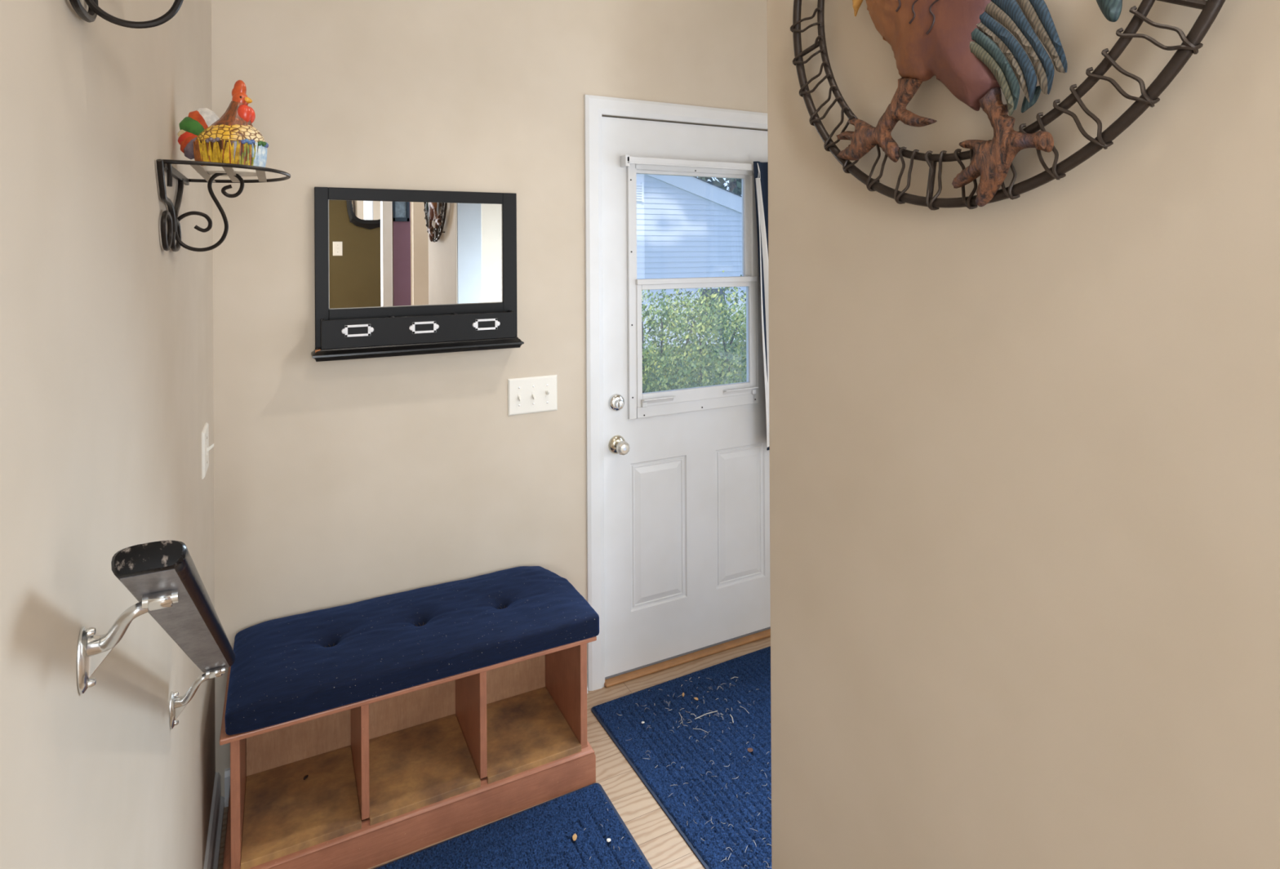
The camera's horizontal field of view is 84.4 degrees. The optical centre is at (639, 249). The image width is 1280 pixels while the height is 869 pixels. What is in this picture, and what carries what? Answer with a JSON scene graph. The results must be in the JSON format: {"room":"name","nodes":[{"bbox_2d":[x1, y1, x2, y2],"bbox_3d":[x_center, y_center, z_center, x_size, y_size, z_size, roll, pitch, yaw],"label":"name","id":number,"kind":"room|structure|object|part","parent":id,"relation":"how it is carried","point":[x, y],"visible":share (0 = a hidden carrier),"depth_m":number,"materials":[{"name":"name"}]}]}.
{"room":"entryway","nodes":[
{"label":"entryway","id":0,"kind":"room"},
{"bbox_2d":[0,0,215,868],"bbox_3d":[-0.039,0.067,-0.429,0.120,3.000,5.672,0,0,-27],"label":"wall","id":1,"kind":"structure","parent":0,"point":[107,402],"depth_m":0.73,"materials":[{"name":"beige paint"}]},
{"bbox_2d":[69,0,183,28],"bbox_3d":[-0.445,-0.292,0.704,0.189,0.148,0.372,0,0,-27],"label":"wall shelf","id":2,"kind":"object","parent":1,"relation":"attached to","point":[94,10],"visible":1,"depth_m":0.69,"materials":[{"name":"black metal"}]},
{"bbox_2d":[77,539,235,728],"bbox_3d":[-0.599,0.534,0.912,0.096,0.566,0.741,0,0,-27],"label":"handrail","id":3,"kind":"object","parent":1,"relation":"attached to","point":[165,580],"visible":1,"depth_m":0.67,"materials":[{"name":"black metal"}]},
{"bbox_3d":[-0.494,0.356,0.663,0.082,0.063,0.026,0,0,31],"label":"arm","id":4,"kind":"part","parent":3,"relation":"part of","materials":[{"name":"silver metal"}]},
{"bbox_3d":[-0.577,0.490,0.916,0.053,0.478,0.727,0,0,-27],"label":"rail","id":5,"kind":"part","parent":3,"relation":"part of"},
{"bbox_3d":[-0.765,0.750,1.200,0.081,0.072,0.026,0,0,30],"label":"arm","id":6,"kind":"part","parent":3,"relation":"part of","materials":[{"name":"silver metal"}]},
{"bbox_2d":[201,422,213,479],"bbox_3d":[-1.068,0.495,1.750,0.022,0.112,0.112,0,0,-27],"label":"light switch","id":7,"kind":"object","parent":1,"relation":"attached to","point":[206,447],"visible":1,"depth_m":1.71,"materials":[{"name":"white plastic"}]},
{"bbox_3d":[-1.075,0.495,1.746,0.007,0.112,0.112,0,0,-27],"label":"plate","id":8,"kind":"part","parent":7,"relation":"part of","materials":[{"name":"white plastic"}]},
{"bbox_2d":[203,771,224,868],"bbox_3d":[-0.969,1.525,1.567,0.022,0.094,0.981,0,0,-27],"label":"baseboard","id":9,"kind":"structure","parent":1,"relation":"attached to","point":[215,828],"depth_m":1.85,"materials":[{"name":"white paint"}]},
{"bbox_2d":[155,159,290,251],"bbox_3d":[-0.741,-0.070,1.287,0.189,0.148,0.372,0,0,-27],"label":"wall shelf","id":10,"kind":"object","parent":1,"relation":"attached to","point":[171,217],"visible":0.99,"depth_m":1.26,"materials":[{"name":"black metal"}]},
{"bbox_2d":[177,80,268,176],"bbox_3d":[-0.773,-0.227,1.306,0.156,0.175,0.103,0,0,-7],"label":"hen","id":11,"kind":"object","parent":10,"relation":"on","point":[203,136],"visible":0.87,"depth_m":1.29,"materials":[{"name":"multicoloured ceramic"}]},
{"bbox_2d":[204,137,220,142],"bbox_3d":[-0.763,-0.195,1.261,0.026,0.010,0.009,0,0,1],"label":"flower","id":12,"kind":"object","parent":11,"relation":"on","point":[207,140],"depth_m":1.26,"materials":[{"name":"purple ceramic"}]},
{"bbox_2d":[240,138,255,144],"bbox_3d":[-0.712,-0.196,1.282,0.009,0.010,0.024,0,0,42],"label":"flower","id":13,"kind":"object","parent":11,"relation":"on","point":[243,141],"depth_m":1.28,"materials":[{"name":"blue ceramic"}]},
{"bbox_2d":[257,140,266,146],"bbox_3d":[-0.700,-0.196,1.307,0.009,0.010,0.023,0,0,7],"label":"flower","id":14,"kind":"object","parent":11,"relation":"on","point":[260,143],"depth_m":1.30,"materials":[{"name":"green ceramic"}]},
{"bbox_2d":[211,0,767,796],"bbox_3d":[-0.066,0.067,2.662,2.640,3.000,0.140,0,0,-27],"label":"wall","id":15,"kind":"structure","parent":0,"point":[337,482],"depth_m":2.25,"materials":[{"name":"beige paint"}]},
{"bbox_2d":[224,686,587,807],"bbox_3d":[-0.683,1.523,2.253,1.109,0.094,0.022,0,0,-27],"label":"baseboard","id":16,"kind":"structure","parent":15,"relation":"attached to","point":[227,771],"depth_m":2.00,"materials":[{"name":"white paint"}]},
{"bbox_2d":[311,186,524,361],"bbox_3d":[-0.684,0.068,2.217,0.632,0.513,0.090,0,0,-27],"label":"wall mirror","id":17,"kind":"object","parent":15,"relation":"attached to","point":[397,272],"visible":1,"depth_m":2.22,"materials":[{"name":"black wood"}]},
{"bbox_2d":[328,200,502,308],"bbox_3d":[-0.701,0.014,2.249,0.539,0.334,0.004,0,0,-27],"label":"mirror glass","id":18,"kind":"object","parent":17,"relation":"attached to","point":[384,254],"depth_m":2.24,"materials":[{"name":"silver mirror"}]},
{"bbox_2d":[507,374,557,415],"bbox_3d":[-0.364,0.499,2.419,0.176,0.124,0.022,0,0,-27],"label":"light switch","id":19,"kind":"object","parent":15,"relation":"attached to","point":[532,394],"visible":1,"depth_m":2.42,"materials":[{"name":"white plastic"}]},
{"bbox_2d":[584,94,767,690],"bbox_3d":[0.232,0.506,2.724,0.945,2.118,0.018,0,0,-27],"label":"door frame","id":20,"kind":"structure","parent":15,"relation":"attached to","point":[595,106],"depth_m":2.52,"materials":[{"name":"white paint"}]},
{"bbox_2d":[601,116,770,679],"bbox_3d":[0.228,0.534,2.724,0.817,2.034,0.112,0,0,-27],"label":"door","id":21,"kind":"structure","parent":15,"relation":"in","point":[686,471],"depth_m":2.69,"materials":[{"name":"white paint"}]},
{"bbox_3d":[-0.067,0.711,2.542,0.051,0.051,0.058,0,0,-27],"label":"knob","id":22,"kind":"part","parent":21,"relation":"part of","materials":[{"name":"silver metal"}]},
{"bbox_3d":[0.071,1.062,2.659,0.240,0.545,0.007,0,0,-27],"label":"raised panel","id":23,"kind":"part","parent":21,"relation":"part of","materials":[{"name":"white paint"}]},
{"bbox_3d":[0.070,0.566,2.625,0.135,0.031,0.024,0,0,-27],"label":"lift handle","id":24,"kind":"part","parent":21,"relation":"part of","materials":[{"name":"white paint"}]},
{"bbox_2d":[620,154,753,170],"bbox_3d":[0.305,-0.324,2.754,0.825,0.042,0.044,0,0,-27],"label":"curtain rod","id":25,"kind":"object","parent":21,"relation":"attached to","point":[625,159],"visible":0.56,"depth_m":2.65,"materials":[{"name":"white paint"}]},
{"bbox_2d":[753,160,769,449],"bbox_3d":[0.571,0.221,2.841,0.260,1.140,0.039,0,0,-27],"label":"curtain","id":26,"kind":"object","parent":25,"relation":"hanging from","point":[760,169],"visible":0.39,"depth_m":2.79,"materials":[{"name":"blue fabric"}]},
{"bbox_3d":[0.208,-0.084,2.745,0.535,0.438,0.025,0,0,-27],"label":"sash","id":27,"kind":"part","parent":21,"relation":"part of","materials":[{"name":"clear glass"}]},
{"bbox_3d":[0.226,0.344,2.727,0.543,0.472,0.030,0,0,-27],"label":"sash","id":28,"kind":"part","parent":21,"relation":"part of","materials":[{"name":"white paint"}]},
{"bbox_3d":[0.402,1.060,2.828,0.236,0.545,0.007,0,0,-27],"label":"raised panel","id":29,"kind":"part","parent":21,"relation":"part of","materials":[{"name":"white paint"}]},
{"bbox_3d":[0.400,0.564,2.793,0.155,0.031,0.024,0,0,-27],"label":"lift handle","id":30,"kind":"part","parent":21,"relation":"part of","materials":[{"name":"white paint"}]},
{"bbox_2d":[604,628,770,687],"bbox_3d":[0.208,1.558,2.777,0.821,0.014,0.158,0,0,-27],"label":"threshold","id":31,"kind":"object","parent":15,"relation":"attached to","point":[683,659],"depth_m":2.68,"materials":[{"name":"brown wood"}]},
{"bbox_2d":[217,635,770,868],"bbox_3d":[0.505,1.614,1.427,2.760,0.100,2.892,0,0,-27],"label":"floor","id":32,"kind":"structure","parent":0,"point":[661,843],"depth_m":2.05,"materials":[{"name":"brown wood"}]},
{"bbox_2d":[219,635,596,868],"bbox_3d":[-0.643,1.354,2.038,0.954,0.432,0.410,0,0,-27],"label":"storage bench","id":33,"kind":"object","parent":32,"relation":"on","point":[522,721],"visible":0.73,"depth_m":1.97,"materials":[{"name":"brown wood"}]},
{"bbox_3d":[-1.047,1.352,1.846,0.020,0.400,0.384,0,0,-27],"label":"panel","id":34,"kind":"part","parent":33,"relation":"part of","materials":[{"name":"brown wood"}]},
{"bbox_3d":[-0.705,1.351,2.157,0.871,0.400,0.009,0,0,-27],"label":"panel","id":35,"kind":"part","parent":33,"relation":"part of","materials":[{"name":"brown wood"}]},
{"bbox_3d":[-0.645,1.517,2.041,0.952,0.106,0.402,0,0,-27],"label":"plinth moulding","id":36,"kind":"part","parent":33,"relation":"part of","materials":[{"name":"brown wood"}]},
{"bbox_2d":[224,565,599,734],"bbox_3d":[-0.635,1.097,2.042,0.954,0.078,0.425,0,0,-27],"label":"bench cushion","id":37,"kind":"object","parent":33,"relation":"on","point":[292,667],"visible":0.99,"depth_m":1.94,"materials":[{"name":"blue fabric"}]},
{"bbox_3d":[-0.252,1.348,2.252,0.021,0.400,0.384,0,0,-27],"label":"panel","id":38,"kind":"part","parent":33,"relation":"part of","materials":[{"name":"brown wood"}]},
{"bbox_2d":[373,782,652,868],"bbox_3d":[-0.331,1.561,1.670,0.748,0.014,0.525,0,0,-28],"label":"door mat","id":39,"kind":"object","parent":32,"relation":"on","point":[540,836],"visible":1,"depth_m":1.85,"materials":[{"name":"synthetic carpet fiber"},{"name":"rubber backing"}]},
{"bbox_2d":[572,832,577,840],"bbox_3d":[-0.172,1.552,1.866,0.012,0.004,0.022,0,0,0],"label":"chip","id":40,"kind":"object","parent":39,"relation":"on","point":[575,836],"visible":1,"depth_m":1.86,"materials":[{"name":"beige plant"}]},
{"bbox_2d":[591,645,771,868],"bbox_3d":[0.417,1.558,2.149,0.790,0.016,1.018,0,0,-28],"label":"door mat","id":41,"kind":"object","parent":32,"relation":"on","point":[752,686],"visible":0.51,"depth_m":2.19,"materials":[{"name":"synthetic carpet fiber"},{"name":"rubber backing"}]},
{"bbox_2d":[583,676,770,866],"bbox_3d":[0.177,1.550,2.169,0.566,0.005,0.827,0,0,8],"label":"litter","id":42,"kind":"object","parent":41,"relation":"on","point":[733,677],"visible":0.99,"depth_m":2.31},
{"bbox_2d":[767,0,1279,868],"bbox_3d":[0.464,0.064,0.982,0.131,3.000,0.758,0,0,-27],"label":"wall","id":43,"kind":"structure","parent":0,"point":[1024,451],"depth_m":0.83,"materials":[{"name":"beige paint"}]},
{"bbox_2d":[790,0,1225,210],"bbox_3d":[0.398,-0.374,0.897,0.057,0.648,0.648,0,0,-27],"label":"wall art","id":44,"kind":"object","parent":43,"relation":"attached to","point":[947,40],"visible":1,"depth_m":0.85,"materials":[{"name":"dark bronze metal and wire"},{"name":"painted wood"},{"name":"carved wood"}]},
{"bbox_3d":[0.339,-0.178,0.999,0.014,0.115,0.183,0,0,-27],"label":"leg","id":45,"kind":"part","parent":44,"relation":"part of","materials":[{"name":"orange metal"}]},
{"bbox_3d":[0.422,-0.123,0.835,0.015,0.141,0.129,0,0,-27],"label":"leg","id":46,"kind":"part","parent":44,"relation":"part of","materials":[{"name":"orange metal"}]},
{"label":"outside","id":47,"kind":"structure","parent":0,"visible":0},
{"bbox_2d":[644,341,746,391],"bbox_3d":[-0.827,2.221,34.668,70.000,0.200,57.468,0,0,-27],"label":"ground","id":48,"kind":"structure","parent":47,"point":[743,347],"depth_m":13.12,"materials":[{"name":"green plant"}]},
{"bbox_2d":[636,173,746,348],"bbox_3d":[-3.638,-0.295,16.995,16.040,4.862,7.080,0,0,-27],"label":"house","id":49,"kind":"structure","parent":48,"relation":"on","point":[687,226],"depth_m":15.46,"materials":[{"name":"plastic"}]},
{"bbox_3d":[1.624,1.321,15.758,0.742,0.996,0.015,0,0,-27],"label":"window trim","id":50,"kind":"part","parent":49,"relation":"part of","materials":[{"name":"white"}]},
{"bbox_2d":[641,270,746,392],"bbox_3d":[0.471,1.167,5.728,1.914,1.983,3.807,0,0,-27],"label":"shrub","id":51,"kind":"object","parent":48,"relation":"on","point":[677,379],"visible":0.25,"depth_m":5.49,"materials":[{"name":"green plant"}]},
{"bbox_3d":[0.416,1.338,5.742,1.814,1.557,0.404,0,0,-27],"label":"stem","id":52,"kind":"part","parent":51,"relation":"part of","materials":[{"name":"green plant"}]},
{"bbox_2d":[695,176,742,195],"bbox_3d":[4.053,-4.995,30.492,16.237,14.206,6.285,0,0,-27],"label":"tree","id":53,"kind":"object","parent":48,"relation":"on","point":[735,186],"visible":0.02,"depth_m":29.84,"materials":[{"name":"green plant"}]}
]}

